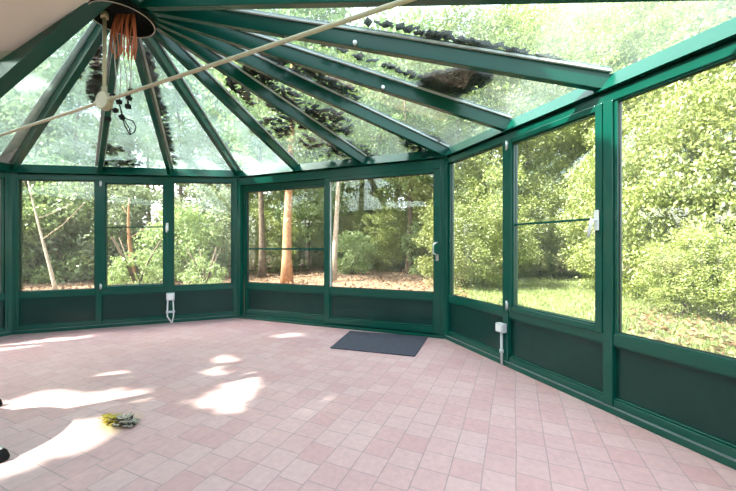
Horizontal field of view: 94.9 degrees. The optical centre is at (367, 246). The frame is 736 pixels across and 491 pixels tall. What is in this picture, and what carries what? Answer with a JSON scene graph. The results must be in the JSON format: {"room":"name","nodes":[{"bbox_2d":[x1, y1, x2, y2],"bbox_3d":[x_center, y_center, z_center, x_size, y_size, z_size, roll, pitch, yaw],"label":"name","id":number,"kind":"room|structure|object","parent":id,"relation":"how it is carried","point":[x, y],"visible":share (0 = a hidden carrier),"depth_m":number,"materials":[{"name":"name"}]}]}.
{"room":"sunroom","nodes":[
{"label":"sunroom","id":0,"kind":"room"},
{"bbox_2d":[0,172,11,336],"bbox_3d":[-5.375,0.090,2.925,0.105,2.141,3.360,0,0,22],"label":"wall","id":1,"kind":"structure","parent":0,"point":[2,174],"depth_m":4.40,"materials":[{"name":"green metal"}]},
{"bbox_2d":[0,178,3,293],"bbox_3d":[-4.932,-0.147,4.016,0.050,1.523,0.865,0,0,22],"label":"window","id":2,"kind":"structure","parent":1,"relation":"in","point":[1,179],"depth_m":4.39,"materials":[{"name":"green paint"}]},
{"bbox_2d":[12,173,236,334],"bbox_3d":[-3.446,0.008,5.049,2.770,2.304,0.105,0,0,-23],"label":"wall","id":3,"kind":"structure","parent":0,"point":[43,311],"depth_m":4.93,"materials":[{"name":"green metal"}]},
{"bbox_2d":[3,172,21,331],"bbox_3d":[-4.732,0.092,4.494,0.132,2.136,0.193,0,0,45],"label":"post","id":4,"kind":"object","parent":3,"relation":"attached to","point":[11,303],"visible":0.88,"depth_m":4.46,"materials":[{"name":"green metal"}]},
{"bbox_2d":[19,179,94,291],"bbox_3d":[-4.288,-0.172,4.689,0.850,1.574,0.050,0,0,-23],"label":"window","id":5,"kind":"structure","parent":3,"relation":"in","point":[20,180],"depth_m":4.58,"materials":[{"name":"green paint"}]},
{"bbox_2d":[99,180,167,289],"bbox_3d":[-3.452,-0.197,5.025,0.855,1.623,0.149,0,0,-19],"label":"window","id":6,"kind":"structure","parent":3,"relation":"in","point":[103,184],"depth_m":4.93,"materials":[{"name":"green paint"}]},
{"bbox_2d":[166,293,174,322],"bbox_3d":[-3.015,0.932,5.157,0.120,0.465,0.051,0,0,-23],"label":"wall socket","id":7,"kind":"object","parent":3,"relation":"attached to","point":[169,296],"visible":1,"depth_m":5.14,"materials":[{"name":"grey plastic"}]},
{"bbox_2d":[172,182,231,285],"bbox_3d":[-2.628,-0.223,5.394,0.863,1.675,0.050,0,0,-23],"label":"window","id":8,"kind":"structure","parent":3,"relation":"in","point":[172,182],"depth_m":5.27,"materials":[{"name":"green paint"}]},
{"bbox_2d":[236,159,443,338],"bbox_3d":[-0.569,0.007,4.973,3.369,2.305,0.175,0,0,22],"label":"wall","id":9,"kind":"structure","parent":0,"point":[316,177],"depth_m":4.93,"materials":[{"name":"green metal"}]},
{"bbox_2d":[232,177,243,315],"bbox_3d":[-2.154,0.010,5.588,0.193,2.300,0.132,0,0,0],"label":"post","id":10,"kind":"object","parent":9,"relation":"attached to","point":[237,190],"visible":0.88,"depth_m":5.54,"materials":[{"name":"green metal"}]},
{"bbox_2d":[244,169,438,332],"bbox_3d":[-0.556,0.040,4.958,3.246,2.131,0.162,0,0,23],"label":"door","id":11,"kind":"structure","parent":9,"relation":"in","point":[410,310],"depth_m":4.87,"materials":[{"name":"green paint"}]},
{"bbox_2d":[439,157,449,335],"bbox_3d":[0.998,0.014,4.314,0.133,2.291,0.194,0,0,-44],"label":"post","id":12,"kind":"object","parent":9,"relation":"attached to","point":[444,305],"visible":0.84,"depth_m":4.28,"materials":[{"name":"green metal"}]},
{"bbox_2d":[0,318,735,490],"bbox_3d":[-1.540,1.260,2.464,7.576,0.200,5.466,0,0,22],"label":"floor","id":13,"kind":"structure","parent":0,"point":[228,404],"depth_m":2.22,"materials":[{"name":"pink tile"}]},
{"bbox_2d":[0,399,9,462],"bbox_3d":[-2.768,0.792,1.890,1.263,0.735,1.063,0,0,-36],"label":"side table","id":14,"kind":"object","parent":13,"relation":"on","point":[4,454],"visible":1,"depth_m":1.83,"materials":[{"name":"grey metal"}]},
{"bbox_2d":[98,411,140,427],"bbox_3d":[-1.653,1.129,2.241,0.357,0.050,0.152,0,0,22],"label":"clump","id":15,"kind":"object","parent":13,"relation":"on","point":[129,419],"visible":1,"depth_m":2.22,"materials":[{"name":"plant"}]},
{"bbox_2d":[330,331,427,356],"bbox_3d":[0.143,1.153,4.096,1.061,0.012,0.814,0,0,17],"label":"doormat","id":16,"kind":"object","parent":13,"relation":"on","point":[384,343],"visible":1,"depth_m":4.02,"materials":[{"name":"grey fabric"}]},
{"bbox_2d":[0,0,735,177],"bbox_3d":[-1.532,-1.597,2.518,7.687,1.269,5.498,0,0,21],"label":"ceiling","id":17,"kind":"structure","parent":0,"point":[31,31],"depth_m":3.09,"materials":[{"name":"green paint"}]},
{"bbox_2d":[105,14,136,134],"bbox_3d":[-2.147,-1.522,2.945,0.329,1.116,0.120,0,0,11],"label":"hanging cables","id":18,"kind":"object","parent":17,"relation":"hanging from","point":[113,31],"visible":0.92,"depth_m":2.92,"materials":[{"name":"metal"}]},
{"bbox_2d":[88,0,155,37],"bbox_3d":[-2.140,-2.067,2.945,0.500,0.196,0.500,0,0,0],"label":"hub","id":19,"kind":"object","parent":17,"relation":"on","point":[145,21],"depth_m":2.98,"materials":[{"name":"metal"}]},
{"bbox_2d":[0,0,415,136],"bbox_3d":[-1.293,-1.622,2.454,6.955,0.856,0.087,0,0,26],"label":"brace","id":20,"kind":"object","parent":17,"relation":"attached to","point":[104,101],"visible":0.97,"depth_m":2.52,"materials":[{"name":"beige paint"}]},
{"bbox_2d":[79,17,563,166],"bbox_3d":[-1.178,-1.643,3.981,5.765,0.950,2.295,0,0,14],"label":"debris","id":21,"kind":"object","parent":17,"relation":"on","point":[465,81],"visible":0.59,"depth_m":3.59,"materials":[{"name":"black plant"}]},
{"bbox_2d":[22,259,735,356],"bbox_3d":[5.000,1.330,17.500,90.000,0.333,85.000,0,0,0],"label":"ground","id":22,"kind":"structure","parent":0,"point":[345,276],"depth_m":11.83,"materials":[{"name":"plant"}]},
{"bbox_2d":[0,78,37,153],"bbox_3d":[-19.214,-5.166,16.010,5.897,13.154,5.782,0,0,-19],"label":"tree","id":23,"kind":"object","parent":22,"relation":"on","point":[24,80],"visible":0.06,"depth_m":17.27,"materials":[{"name":"green plant"}]},
{"bbox_2d":[0,152,52,277],"bbox_3d":[-14.137,-1.179,12.678,3.766,5.127,4.402,0,0,24],"label":"bush","id":24,"kind":"object","parent":22,"relation":"on","point":[25,182],"visible":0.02,"depth_m":13.40,"materials":[{"name":"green plant"}]},
{"bbox_2d":[0,37,95,235],"bbox_3d":[-17.505,-5.842,16.896,6.458,14.524,6.550,0,0,13],"label":"tree","id":25,"kind":"object","parent":22,"relation":"on","point":[34,84],"visible":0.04,"depth_m":16.84,"materials":[{"name":"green plant"}]},
{"bbox_2d":[3,147,93,279],"bbox_3d":[-13.352,-1.283,13.252,4.785,5.340,4.094,0,0,40],"label":"bush","id":26,"kind":"object","parent":22,"relation":"on","point":[36,258],"visible":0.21,"depth_m":12.77,"materials":[{"name":"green plant"}]},
{"bbox_2d":[0,51,99,214],"bbox_3d":[-20.774,-6.340,21.909,6.833,15.548,6.969,0,0,26],"label":"tree","id":27,"kind":"object","parent":22,"relation":"on","point":[94,123],"visible":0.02,"depth_m":21.88,"materials":[{"name":"green plant"}]},
{"bbox_2d":[23,181,84,289],"bbox_3d":[-8.767,-0.250,9.516,2.062,3.333,0.918,0,0,-6],"label":"slim tree","id":28,"kind":"object","parent":22,"relation":"on","point":[54,285],"visible":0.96,"depth_m":9.61,"materials":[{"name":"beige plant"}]},
{"bbox_2d":[0,20,147,270],"bbox_3d":[-14.401,-5.458,16.463,6.165,13.756,6.044,0,0,-34],"label":"tree","id":29,"kind":"object","parent":22,"relation":"on","point":[27,98],"visible":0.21,"depth_m":15.20,"materials":[{"name":"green plant"}]},
{"bbox_2d":[22,181,138,283],"bbox_3d":[-11.241,-0.580,13.030,3.535,3.934,3.998,0,0,35],"label":"bush","id":30,"kind":"object","parent":22,"relation":"on","point":[28,210],"visible":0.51,"depth_m":12.23,"materials":[{"name":"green plant"}]},
{"bbox_2d":[45,163,158,280],"bbox_3d":[-10.900,-1.072,13.920,3.930,4.904,4.593,0,0,-19],"label":"bush","id":31,"kind":"object","parent":22,"relation":"on","point":[89,248],"visible":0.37,"depth_m":12.88,"materials":[{"name":"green plant"}]},
{"bbox_2d":[43,27,191,189],"bbox_3d":[-12.733,-6.314,18.011,6.324,15.462,6.761,0,0,19],"label":"tree","id":32,"kind":"object","parent":22,"relation":"on","point":[167,93],"visible":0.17,"depth_m":17.32,"materials":[{"name":"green plant"}]},
{"bbox_2d":[108,236,162,284],"bbox_3d":[-7.547,0.524,11.272,2.137,1.702,2.004,0,0,0],"label":"bush","id":33,"kind":"object","parent":22,"relation":"on","point":[157,276],"visible":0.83,"depth_m":10.91,"materials":[{"name":"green plant"}]},
{"bbox_2d":[122,198,148,283],"bbox_3d":[-8.732,-0.194,12.873,0.933,3.216,0.906,0,0,-45],"label":"slim tree","id":34,"kind":"object","parent":22,"relation":"on","point":[129,236],"visible":0.7,"depth_m":12.44,"materials":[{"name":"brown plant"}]},
{"bbox_2d":[94,47,194,254],"bbox_3d":[-15.384,-6.987,23.972,7.136,16.844,7.512,0,0,-19],"label":"tree","id":35,"kind":"object","parent":22,"relation":"on","point":[148,162],"visible":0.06,"depth_m":23.94,"materials":[{"name":"green plant"}]},
{"bbox_2d":[90,185,202,276],"bbox_3d":[-9.273,-0.676,14.511,4.211,4.086,3.602,0,0,-3],"label":"bush","id":36,"kind":"object","parent":22,"relation":"on","point":[156,197],"visible":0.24,"depth_m":13.69,"materials":[{"name":"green plant"}]},
{"bbox_2d":[132,203,222,282],"bbox_3d":[-7.334,-0.201,13.100,2.946,3.142,3.331,0,0,-8],"label":"bush","id":37,"kind":"object","parent":22,"relation":"on","point":[200,237],"visible":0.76,"depth_m":12.78,"materials":[{"name":"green plant"}]},
{"bbox_2d":[112,39,243,264],"bbox_3d":[-9.875,-6.313,17.704,6.761,15.465,6.324,0,0,12],"label":"tree","id":38,"kind":"object","parent":22,"relation":"on","point":[193,137],"visible":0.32,"depth_m":17.07,"materials":[{"name":"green plant"}]},
{"bbox_2d":[176,247,227,284],"bbox_3d":[-5.609,0.682,11.450,1.598,1.358,1.713,0,0,0],"label":"bush","id":39,"kind":"object","parent":22,"relation":"on","point":[211,268],"visible":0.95,"depth_m":11.40,"materials":[{"name":"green plant"}]},
{"bbox_2d":[174,184,257,275],"bbox_3d":[-7.231,-0.875,15.407,4.292,4.494,3.584,0,0,0],"label":"bush","id":40,"kind":"object","parent":22,"relation":"on","point":[226,214],"visible":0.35,"depth_m":14.84,"materials":[{"name":"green plant"}]},
{"bbox_2d":[159,53,274,250],"bbox_3d":[-11.545,-8.900,27.003,8.782,20.731,9.246,0,0,-34],"label":"tree","id":41,"kind":"object","parent":22,"relation":"on","point":[201,98],"visible":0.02,"depth_m":25.22,"materials":[{"name":"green plant"}]},
{"bbox_2d":[160,9,274,268],"bbox_3d":[-8.076,-6.644,18.933,6.598,16.138,7.055,0,0,4],"label":"tree","id":42,"kind":"object","parent":22,"relation":"on","point":[216,166],"visible":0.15,"depth_m":18.08,"materials":[{"name":"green plant"}]},
{"bbox_2d":[206,192,279,269],"bbox_3d":[-6.887,-0.982,18.981,4.120,4.698,4.256,0,0,28],"label":"bush","id":43,"kind":"object","parent":22,"relation":"on","point":[253,194],"visible":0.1,"depth_m":18.34,"materials":[{"name":"green plant"}]},
{"bbox_2d":[191,62,296,265],"bbox_3d":[-7.984,-6.989,22.912,7.136,16.842,7.512,0,0,28],"label":"tree","id":44,"kind":"object","parent":22,"relation":"on","point":[208,106],"visible":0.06,"depth_m":22.05,"materials":[{"name":"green plant"}]},
{"bbox_2d":[184,8,323,277],"bbox_3d":[-4.470,-5.320,14.337,5.879,13.447,5.499,0,0,-3],"label":"tree","id":45,"kind":"object","parent":22,"relation":"on","point":[262,273],"visible":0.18,"depth_m":14.36,"materials":[{"name":"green plant"}]},
{"bbox_2d":[249,198,305,272],"bbox_3d":[-4.944,-0.567,16.977,3.482,3.844,3.371,0,0,25],"label":"bush","id":46,"kind":"object","parent":22,"relation":"on","point":[254,216],"visible":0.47,"depth_m":16.58,"materials":[{"name":"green plant"}]},
{"bbox_2d":[251,218,304,266],"bbox_3d":[-5.547,-0.261,20.916,3.564,3.267,4.016,0,0,0],"label":"bush","id":47,"kind":"object","parent":22,"relation":"on","point":[299,258],"visible":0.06,"depth_m":20.83,"materials":[{"name":"green plant"}]},
{"bbox_2d":[240,82,327,263],"bbox_3d":[-6.296,-7.625,26.061,8.090,18.141,7.684,0,0,20],"label":"tree","id":48,"kind":"object","parent":22,"relation":"on","point":[272,192],"visible":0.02,"depth_m":24.76,"materials":[{"name":"green plant"}]},
{"bbox_2d":[211,8,362,283],"bbox_3d":[-2.815,-5.320,12.510,5.499,13.447,5.879,0,0,19],"label":"tree","id":49,"kind":"object","parent":22,"relation":"on","point":[286,265],"visible":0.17,"depth_m":12.34,"materials":[{"name":"green plant"}]},
{"bbox_2d":[298,240,315,265],"bbox_3d":[-4.934,-0.266,24.102,4.058,3.278,3.604,0,0,0],"label":"bush","id":50,"kind":"object","parent":22,"relation":"on","point":[313,240],"visible":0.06,"depth_m":23.88,"materials":[{"name":"green plant"}]},
{"bbox_2d":[261,47,357,270],"bbox_3d":[-3.435,-4.910,19.066,5.616,12.629,5.695,0,0,-31],"label":"tree","id":51,"kind":"object","parent":22,"relation":"on","point":[304,211],"visible":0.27,"depth_m":18.46,"materials":[{"name":"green plant"}]},
{"bbox_2d":[292,195,349,267],"bbox_3d":[-2.892,-0.982,21.003,4.120,4.698,4.256,0,0,-3],"label":"bush","id":52,"kind":"object","parent":22,"relation":"on","point":[321,264],"visible":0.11,"depth_m":20.28,"materials":[{"name":"green plant"}]},
{"bbox_2d":[304,192,373,264],"bbox_3d":[-2.035,-1.605,24.458,5.437,5.979,5.265,0,0,0],"label":"bush","id":53,"kind":"object","parent":22,"relation":"on","point":[316,192],"visible":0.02,"depth_m":23.55,"materials":[{"name":"green plant"}]},
{"bbox_2d":[297,45,381,261],"bbox_3d":[-2.410,-6.987,24.074,7.136,16.845,7.512,0,0,13],"label":"tree","id":54,"kind":"object","parent":22,"relation":"on","point":[340,56],"visible":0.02,"depth_m":22.69,"materials":[{"name":"green plant"}]},
{"bbox_2d":[270,6,410,281],"bbox_3d":[-1.147,-5.318,13.678,5.879,13.452,5.499,0,0,12],"label":"tree","id":55,"kind":"object","parent":22,"relation":"on","point":[369,65],"visible":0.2,"depth_m":13.11,"materials":[{"name":"green plant"}]},
{"bbox_2d":[332,230,377,273],"bbox_3d":[-0.757,0.259,16.036,2.477,2.178,2.573,0,0,0],"label":"bush","id":56,"kind":"object","parent":22,"relation":"on","point":[355,238],"visible":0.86,"depth_m":15.65,"materials":[{"name":"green plant"}]},
{"bbox_2d":[321,25,400,205],"bbox_3d":[-1.774,-9.538,31.041,9.331,22.027,9.823,0,0,-17],"label":"tree","id":57,"kind":"object","parent":22,"relation":"on","point":[352,25],"visible":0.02,"depth_m":30.11,"materials":[{"name":"green plant"}]},
{"bbox_2d":[332,186,394,267],"bbox_3d":[-0.379,-1.190,20.534,4.643,5.125,4.495,0,0,-31],"label":"bush","id":58,"kind":"object","parent":22,"relation":"on","point":[343,220],"visible":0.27,"depth_m":19.86,"materials":[{"name":"green plant"}]},
{"bbox_2d":[312,22,420,267],"bbox_3d":[0.068,-6.669,21.928,7.223,16.195,6.861,0,0,6],"label":"tree","id":59,"kind":"object","parent":22,"relation":"on","point":[370,186],"visible":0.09,"depth_m":20.89,"materials":[{"name":"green plant"}]},
{"bbox_2d":[343,193,407,271],"bbox_3d":[0.575,-0.775,18.514,3.746,4.271,3.869,0,0,-34],"label":"bush","id":60,"kind":"object","parent":22,"relation":"on","point":[392,236],"visible":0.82,"depth_m":17.68,"materials":[{"name":"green plant"}]},
{"bbox_2d":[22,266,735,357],"bbox_3d":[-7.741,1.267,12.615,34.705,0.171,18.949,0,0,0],"label":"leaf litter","id":61,"kind":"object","parent":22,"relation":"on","point":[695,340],"visible":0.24,"depth_m":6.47,"materials":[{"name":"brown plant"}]},
{"bbox_2d":[350,27,430,246],"bbox_3d":[2.253,-8.262,26.937,8.495,19.436,8.916,0,0,0],"label":"tree","id":62,"kind":"object","parent":22,"relation":"on","point":[378,138],"visible":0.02,"depth_m":25.14,"materials":[{"name":"green plant"}]},
{"bbox_2d":[367,214,415,267],"bbox_3d":[1.789,-0.391,22.638,3.900,3.540,4.314,0,0,0],"label":"bush","id":63,"kind":"object","parent":22,"relation":"on","point":[394,266],"visible":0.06,"depth_m":21.67,"materials":[{"name":"green plant"}]},
{"bbox_2d":[354,6,461,273],"bbox_3d":[1.830,-5.319,16.445,5.499,13.450,5.879,0,0,4],"label":"tree","id":64,"kind":"object","parent":22,"relation":"on","point":[417,15],"visible":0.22,"depth_m":16.06,"materials":[{"name":"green plant"}]},
{"bbox_2d":[398,214,430,269],"bbox_3d":[3.309,-0.261,20.005,3.818,3.268,3.720,0,0,0],"label":"bush","id":65,"kind":"object","parent":22,"relation":"on","point":[401,264],"visible":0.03,"depth_m":19.96,"materials":[{"name":"green plant"}]},
{"bbox_2d":[399,218,431,275],"bbox_3d":[3.135,-0.001,16.004,3.294,2.723,3.010,0,0,0],"label":"bush","id":66,"kind":"object","parent":22,"relation":"on","point":[408,237],"visible":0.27,"depth_m":15.62,"materials":[{"name":"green plant"}]},
{"bbox_2d":[382,30,452,215],"bbox_3d":[5.526,-9.537,31.992,9.331,22.029,9.823,0,0,-31],"label":"tree","id":67,"kind":"object","parent":22,"relation":"on","point":[413,30],"visible":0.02,"depth_m":30.62,"materials":[{"name":"green plant"}]},
{"bbox_2d":[401,186,481,264],"bbox_3d":[4.123,-1.190,18.029,4.643,5.125,4.495,0,0,31],"label":"bush","id":68,"kind":"object","parent":22,"relation":"on","point":[416,219],"visible":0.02,"depth_m":18.00,"materials":[{"name":"green plant"}]},
{"bbox_2d":[387,8,496,219],"bbox_3d":[4.943,-6.987,23.089,7.512,16.845,7.136,0,0,-9],"label":"tree","id":69,"kind":"object","parent":22,"relation":"on","point":[475,124],"visible":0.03,"depth_m":22.26,"materials":[{"name":"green plant"}]},
{"bbox_2d":[412,189,502,286],"bbox_3d":[3.041,-0.287,10.982,3.289,3.267,3.184,0,0,37],"label":"bush","id":70,"kind":"object","parent":22,"relation":"on","point":[458,211],"visible":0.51,"depth_m":10.37,"materials":[{"name":"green plant"}]},
{"bbox_2d":[393,5,524,262],"bbox_3d":[3.954,-5.075,15.433,5.778,12.957,5.489,0,0,-7],"label":"tree","id":71,"kind":"object","parent":22,"relation":"on","point":[474,33],"visible":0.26,"depth_m":14.76,"materials":[{"name":"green plant"}]},
{"bbox_2d":[422,150,539,279],"bbox_3d":[4.437,-1.439,13.995,4.495,5.638,4.643,0,0,-15],"label":"bush","id":72,"kind":"object","parent":22,"relation":"on","point":[459,185],"visible":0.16,"depth_m":12.98,"materials":[{"name":"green plant"}]},
{"bbox_2d":[431,4,559,273],"bbox_3d":[6.031,-5.393,16.471,5.763,13.606,6.067,0,0,-14],"label":"tree","id":73,"kind":"object","parent":22,"relation":"on","point":[509,24],"visible":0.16,"depth_m":15.28,"materials":[{"name":"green plant"}]},
{"bbox_2d":[454,188,543,287],"bbox_3d":[4.232,-0.287,11.477,3.289,3.267,3.184,0,0,-37],"label":"bush","id":74,"kind":"object","parent":22,"relation":"on","point":[523,246],"visible":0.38,"depth_m":10.79,"materials":[{"name":"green plant"}]},
{"bbox_2d":[468,159,557,264],"bbox_3d":[7.450,-1.605,17.958,5.432,5.979,5.260,0,0,0],"label":"bush","id":75,"kind":"object","parent":22,"relation":"on","point":[502,159],"visible":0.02,"depth_m":16.50,"materials":[{"name":"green plant"}]},
{"bbox_2d":[455,4,577,189],"bbox_3d":[10.599,-8.902,25.076,9.246,20.727,8.782,0,0,17],"label":"tree","id":76,"kind":"object","parent":22,"relation":"on","point":[534,164],"visible":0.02,"depth_m":24.01,"materials":[{"name":"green plant"}]},
{"bbox_2d":[472,4,592,268],"bbox_3d":[9.128,-6.350,19.089,6.934,15.549,6.587,0,0,-22],"label":"tree","id":77,"kind":"object","parent":22,"relation":"on","point":[563,138],"visible":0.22,"depth_m":17.31,"materials":[{"name":"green plant"}]},
{"bbox_2d":[496,173,570,276],"bbox_3d":[7.095,-0.982,15.508,4.120,4.698,4.256,0,0,-22],"label":"bush","id":78,"kind":"object","parent":22,"relation":"on","point":[544,232],"visible":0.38,"depth_m":14.33,"materials":[{"name":"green plant"}]},
{"bbox_2d":[525,162,570,271],"bbox_3d":[9.454,-1.605,18.483,5.244,5.979,5.417,0,0,16],"label":"bush","id":79,"kind":"object","parent":22,"relation":"on","point":[552,175],"visible":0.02,"depth_m":16.98,"materials":[{"name":"green plant"}]},
{"bbox_2d":[518,174,581,275],"bbox_3d":[8.900,-1.086,16.035,4.449,4.912,4.307,0,0,-6],"label":"bush","id":80,"kind":"object","parent":22,"relation":"on","point":[561,270],"visible":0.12,"depth_m":15.28,"materials":[{"name":"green plant"}]},
{"bbox_2d":[511,3,592,166],"bbox_3d":[17.096,-10.812,30.135,10.979,24.620,10.429,0,0,-13],"label":"tree","id":81,"kind":"object","parent":22,"relation":"on","point":[553,10],"visible":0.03,"depth_m":28.59,"materials":[{"name":"green plant"}]},
{"bbox_2d":[544,171,593,277],"bbox_3d":[9.907,-1.086,15.010,4.307,4.912,4.449,0,0,10],"label":"bush","id":82,"kind":"object","parent":22,"relation":"on","point":[576,171],"visible":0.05,"depth_m":15.08,"materials":[{"name":"green plant"}]},
{"bbox_2d":[516,2,648,269],"bbox_3d":[11.545,-6.351,19.010,6.587,15.547,6.934,0,0,-29],"label":"tree","id":83,"kind":"object","parent":22,"relation":"on","point":[572,31],"visible":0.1,"depth_m":18.25,"materials":[{"name":"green plant"}]},
{"bbox_2d":[550,145,630,277],"bbox_3d":[9.294,-1.439,13.031,4.256,5.638,4.120,0,0,-31],"label":"bush","id":84,"kind":"object","parent":22,"relation":"on","point":[559,232],"visible":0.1,"depth_m":13.40,"materials":[{"name":"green plant"}]},
{"bbox_2d":[454,270,735,356],"bbox_3d":[11.532,1.280,10.636,21.540,0.120,14.734,0,0,0],"label":"grass","id":85,"kind":"structure","parent":22,"relation":"on","point":[662,332],"depth_m":6.89,"materials":[{"name":"green plant"}]},
{"bbox_2d":[536,2,663,163],"bbox_3d":[16.369,-8.806,24.213,8.936,20.547,9.239,0,0,0],"label":"tree","id":86,"kind":"object","parent":22,"relation":"on","point":[618,2],"visible":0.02,"depth_m":23.62,"materials":[{"name":"green plant"}]},
{"bbox_2d":[557,140,674,290],"bbox_3d":[8.061,-0.982,10.474,3.869,4.698,3.746,0,0,25],"label":"bush","id":87,"kind":"object","parent":22,"relation":"on","point":[578,253],"visible":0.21,"depth_m":10.81,"materials":[{"name":"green plant"}]},
{"bbox_2d":[550,2,691,272],"bbox_3d":[12.677,-6.031,16.912,6.645,14.902,6.312,0,0,-36],"label":"tree","id":88,"kind":"object","parent":22,"relation":"on","point":[607,11],"visible":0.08,"depth_m":16.33,"materials":[{"name":"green plant"}]},
{"bbox_2d":[579,100,706,270],"bbox_3d":[10.040,-1.937,12.023,4.643,6.663,4.495,0,0,44],"label":"bush","id":89,"kind":"object","parent":22,"relation":"on","point":[665,104],"visible":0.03,"depth_m":12.36,"materials":[{"name":"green plant"}]},
{"bbox_2d":[576,79,735,305],"bbox_3d":[7.299,-1.190,8.177,3.746,5.125,3.869,0,0,41],"label":"bush","id":90,"kind":"object","parent":22,"relation":"on","point":[637,190],"visible":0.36,"depth_m":7.43,"materials":[{"name":"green plant"}]},
{"bbox_2d":[581,0,732,159],"bbox_3d":[12.170,-5.075,14.012,5.489,12.958,5.778,0,0,-44],"label":"tree","id":91,"kind":"object","parent":22,"relation":"on","point":[633,34],"visible":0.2,"depth_m":13.68,"materials":[{"name":"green plant"}]},
{"bbox_2d":[623,107,705,279],"bbox_3d":[10.921,-1.688,11.487,4.495,6.150,4.643,0,0,-28],"label":"bush","id":92,"kind":"object","parent":22,"relation":"on","point":[705,107],"visible":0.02,"depth_m":11.73,"materials":[{"name":"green plant"}]},
{"bbox_2d":[622,70,735,302],"bbox_3d":[7.627,-1.293,7.614,3.746,5.339,3.869,0,0,-34],"label":"bush","id":93,"kind":"object","parent":22,"relation":"on","point":[641,139],"visible":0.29,"depth_m":7.19,"materials":[{"name":"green plant"}]},
{"bbox_2d":[623,0,735,144],"bbox_3d":[12.748,-5.076,13.073,5.489,12.955,5.778,0,0,39],"label":"tree","id":94,"kind":"object","parent":22,"relation":"on","point":[707,8],"visible":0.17,"depth_m":12.11,"materials":[{"name":"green plant"}]},
{"bbox_2d":[627,1,735,109],"bbox_3d":[18.989,-7.625,19.914,8.320,18.141,7.927,0,0,0],"label":"tree","id":95,"kind":"object","parent":22,"relation":"on","point":[681,1],"visible":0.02,"depth_m":19.67,"materials":[{"name":"green plant"}]},
{"bbox_2d":[628,228,735,319],"bbox_3d":[6.094,0.470,6.415,1.934,1.708,1.873,0,0,-18],"label":"bush","id":96,"kind":"object","parent":22,"relation":"on","point":[651,263],"visible":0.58,"depth_m":6.29,"materials":[{"name":"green plant"}]},
{"bbox_2d":[630,62,735,308],"bbox_3d":[7.859,-1.397,6.971,3.869,5.552,3.746,0,0,13],"label":"bush","id":97,"kind":"object","parent":22,"relation":"on","point":[706,164],"visible":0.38,"depth_m":6.82,"materials":[{"name":"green plant"}]},
{"bbox_2d":[646,0,735,134],"bbox_3d":[13.315,-5.074,11.969,5.778,12.958,5.489,0,0,31],"label":"tree","id":98,"kind":"object","parent":22,"relation":"on","point":[720,19],"visible":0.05,"depth_m":12.31,"materials":[{"name":"green plant"}]},
{"bbox_2d":[658,214,735,321],"bbox_3d":[6.216,0.366,5.901,1.873,1.922,1.934,0,0,-3],"label":"bush","id":99,"kind":"object","parent":22,"relation":"on","point":[713,238],"visible":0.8,"depth_m":5.85,"materials":[{"name":"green plant"}]},
{"bbox_2d":[684,83,735,286],"bbox_3d":[8.974,-1.667,6.981,4.120,6.107,4.256,0,0,28],"label":"bush","id":100,"kind":"object","parent":22,"relation":"on","point":[731,83],"visible":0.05,"depth_m":7.13,"materials":[{"name":"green plant"}]},
{"bbox_2d":[700,2,735,100],"bbox_3d":[14.700,-5.017,11.357,5.566,12.841,5.771,0,0,0],"label":"tree","id":101,"kind":"object","parent":22,"relation":"on","point":[730,17],"visible":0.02,"depth_m":12.58,"materials":[{"name":"green plant"}]},
{"bbox_2d":[444,40,735,469],"bbox_3d":[1.539,0.012,2.894,0.105,2.296,3.010,0,0,-20],"label":"wall","id":102,"kind":"structure","parent":0,"point":[687,399],"depth_m":2.36,"materials":[{"name":"green metal"}]},
{"bbox_2d":[449,143,502,307],"bbox_3d":[1.202,-0.220,3.787,0.050,1.670,0.940,0,0,-20],"label":"window","id":103,"kind":"structure","parent":102,"relation":"in","point":[451,165],"depth_m":4.20,"materials":[{"name":"green paint"}]},
{"bbox_2d":[495,322,506,365],"bbox_3d":[1.301,0.953,3.312,0.065,0.416,0.100,0,0,-20],"label":"wall socket","id":104,"kind":"object","parent":102,"relation":"attached to","point":[500,327],"visible":1,"depth_m":3.30,"materials":[{"name":"white plastic"}]},
{"bbox_2d":[505,103,602,332],"bbox_3d":[1.505,-0.213,2.848,0.150,1.657,0.931,0,0,-20],"label":"window","id":105,"kind":"structure","parent":102,"relation":"in","point":[596,111],"depth_m":2.74,"materials":[{"name":"green paint"}]},
{"bbox_2d":[614,54,735,361],"bbox_3d":[1.887,-0.207,1.954,0.050,1.643,0.866,0,0,-20],"label":"window","id":106,"kind":"structure","parent":102,"relation":"in","point":[617,103],"depth_m":2.33,"materials":[{"name":"green paint"}]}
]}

